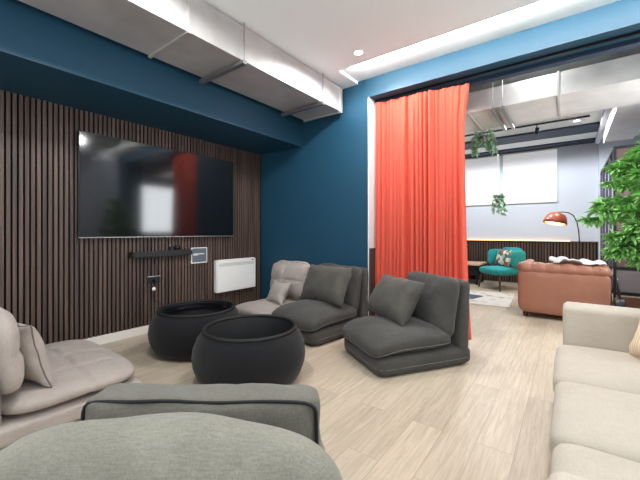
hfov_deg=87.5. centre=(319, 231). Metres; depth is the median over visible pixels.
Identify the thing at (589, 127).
beam
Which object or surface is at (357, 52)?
recessed light
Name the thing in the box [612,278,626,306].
shoulder bag
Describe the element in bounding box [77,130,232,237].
television
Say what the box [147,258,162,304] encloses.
power socket
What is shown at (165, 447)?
lounge chair
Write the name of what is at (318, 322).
lounge chair
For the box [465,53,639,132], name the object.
air duct
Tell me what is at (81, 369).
lounge chair
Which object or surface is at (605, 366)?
seat cushion
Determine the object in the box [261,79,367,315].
wall
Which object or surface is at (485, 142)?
hanging plant
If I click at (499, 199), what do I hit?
hanging plant
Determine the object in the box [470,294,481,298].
floor mat
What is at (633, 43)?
cable trunking
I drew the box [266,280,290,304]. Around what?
cushion
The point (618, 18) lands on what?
beam
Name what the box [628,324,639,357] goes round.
cushion
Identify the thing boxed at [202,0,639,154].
ceiling
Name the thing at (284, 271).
lounge chair
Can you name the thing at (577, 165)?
wall
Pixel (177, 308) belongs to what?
tray
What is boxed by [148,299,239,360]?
table
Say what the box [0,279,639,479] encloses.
floor
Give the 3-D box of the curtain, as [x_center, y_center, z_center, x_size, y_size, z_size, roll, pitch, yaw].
[1.137,-0.246,3.847,1.125,2.763,0.151,0,0,37]
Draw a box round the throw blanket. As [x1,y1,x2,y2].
[549,256,606,265]
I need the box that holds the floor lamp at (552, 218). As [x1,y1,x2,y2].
[543,211,579,259]
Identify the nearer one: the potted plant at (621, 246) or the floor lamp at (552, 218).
the potted plant at (621, 246)
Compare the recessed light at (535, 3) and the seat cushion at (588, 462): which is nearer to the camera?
the seat cushion at (588, 462)
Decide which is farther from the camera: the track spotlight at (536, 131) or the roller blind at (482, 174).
the roller blind at (482, 174)
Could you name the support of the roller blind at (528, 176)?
attached to the wall at (577, 165)
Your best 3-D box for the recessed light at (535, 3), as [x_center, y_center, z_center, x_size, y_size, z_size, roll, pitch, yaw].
[1.635,-1.853,2.768,3.260,0.018,0.008,0,0,37]
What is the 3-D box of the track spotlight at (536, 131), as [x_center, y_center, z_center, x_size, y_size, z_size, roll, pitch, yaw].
[3.085,-1.750,6.125,2.900,0.181,0.112,0,0,37]
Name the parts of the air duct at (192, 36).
hanging rod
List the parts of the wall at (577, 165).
panel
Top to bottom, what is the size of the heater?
0.440 m
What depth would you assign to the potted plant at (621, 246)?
2.36 m
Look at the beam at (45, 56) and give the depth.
2.96 m
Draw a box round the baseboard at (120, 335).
[83,325,148,344]
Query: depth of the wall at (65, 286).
3.24 m
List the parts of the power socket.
plate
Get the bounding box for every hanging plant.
[469,129,497,157]
[490,190,507,215]
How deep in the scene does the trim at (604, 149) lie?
6.58 m
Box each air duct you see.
[18,0,342,121]
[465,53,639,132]
[603,104,639,142]
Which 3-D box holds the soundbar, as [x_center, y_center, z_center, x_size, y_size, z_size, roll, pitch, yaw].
[-1.831,0.230,3.894,0.085,0.110,0.720,0,0,37]
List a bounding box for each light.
[353,49,364,55]
[355,3,535,65]
[467,239,549,240]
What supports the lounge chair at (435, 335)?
on the floor
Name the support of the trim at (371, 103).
attached to the wall at (314, 195)
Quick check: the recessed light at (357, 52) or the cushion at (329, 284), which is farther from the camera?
the cushion at (329, 284)
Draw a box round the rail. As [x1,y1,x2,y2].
[375,31,639,101]
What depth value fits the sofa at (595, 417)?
1.46 m
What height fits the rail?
0.022 m
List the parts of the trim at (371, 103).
slat panel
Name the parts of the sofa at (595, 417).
arm, arm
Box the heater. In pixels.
[214,257,254,292]
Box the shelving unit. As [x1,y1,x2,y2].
[600,144,639,308]
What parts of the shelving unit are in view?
post, post, post, post, post, panel, panel, panel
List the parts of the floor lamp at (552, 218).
bulb, lamp shade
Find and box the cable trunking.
[436,38,639,89]
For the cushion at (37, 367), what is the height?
0.399 m
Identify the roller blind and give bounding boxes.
[465,154,499,205]
[503,147,556,203]
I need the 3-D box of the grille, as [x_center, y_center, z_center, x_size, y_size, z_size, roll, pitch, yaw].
[-1.167,0.447,4.727,0.003,0.036,0.620,0,0,37]
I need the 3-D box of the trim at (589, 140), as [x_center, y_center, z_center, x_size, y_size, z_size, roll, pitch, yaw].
[3.785,-1.825,7.890,4.305,0.030,0.330,0,0,37]
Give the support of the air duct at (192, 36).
hanging from the ceiling
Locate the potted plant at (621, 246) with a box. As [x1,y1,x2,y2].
[575,140,639,270]
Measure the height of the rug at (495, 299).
0.009 m
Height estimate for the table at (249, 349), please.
0.413 m
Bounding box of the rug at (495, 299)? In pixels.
[470,290,513,307]
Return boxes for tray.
[161,303,231,314]
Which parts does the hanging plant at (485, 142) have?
pot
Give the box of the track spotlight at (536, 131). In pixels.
[465,115,589,136]
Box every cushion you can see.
[18,323,52,386]
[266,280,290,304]
[300,264,351,306]
[366,274,425,325]
[494,249,511,266]
[550,443,639,479]
[551,381,639,462]
[553,345,639,394]
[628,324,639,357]
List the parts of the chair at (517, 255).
seat, leg, backrest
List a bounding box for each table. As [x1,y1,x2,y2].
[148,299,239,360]
[191,314,304,385]
[468,261,486,284]
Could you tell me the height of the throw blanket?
0.238 m
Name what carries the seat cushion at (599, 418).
on the sofa at (595, 417)
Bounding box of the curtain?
[375,83,470,339]
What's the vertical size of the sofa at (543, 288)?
0.749 m
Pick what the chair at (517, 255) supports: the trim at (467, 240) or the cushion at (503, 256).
the cushion at (503, 256)
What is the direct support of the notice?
attached to the wall at (65, 286)
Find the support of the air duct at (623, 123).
attached to the air duct at (614, 83)
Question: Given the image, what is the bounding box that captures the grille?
[219,261,250,266]
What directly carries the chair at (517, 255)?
on the floor
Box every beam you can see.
[0,0,301,154]
[368,0,639,102]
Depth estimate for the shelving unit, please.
3.96 m
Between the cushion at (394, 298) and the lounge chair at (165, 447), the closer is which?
the lounge chair at (165, 447)
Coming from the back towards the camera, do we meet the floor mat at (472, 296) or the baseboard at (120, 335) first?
the floor mat at (472, 296)
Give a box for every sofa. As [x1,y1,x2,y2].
[517,259,611,315]
[547,302,639,479]
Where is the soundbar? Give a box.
[129,246,191,257]
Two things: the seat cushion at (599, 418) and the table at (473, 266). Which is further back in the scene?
the table at (473, 266)
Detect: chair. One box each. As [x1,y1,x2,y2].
[0,308,141,448]
[0,415,342,479]
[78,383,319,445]
[235,260,309,314]
[271,263,367,344]
[343,271,469,375]
[478,247,525,291]
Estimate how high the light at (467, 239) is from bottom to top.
0.010 m
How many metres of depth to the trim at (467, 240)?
7.32 m
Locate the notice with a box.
[191,247,206,263]
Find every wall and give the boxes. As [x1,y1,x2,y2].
[0,90,260,343]
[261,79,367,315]
[466,136,639,282]
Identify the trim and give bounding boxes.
[368,97,376,315]
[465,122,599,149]
[465,137,595,158]
[467,240,597,242]
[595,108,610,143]
[598,139,621,274]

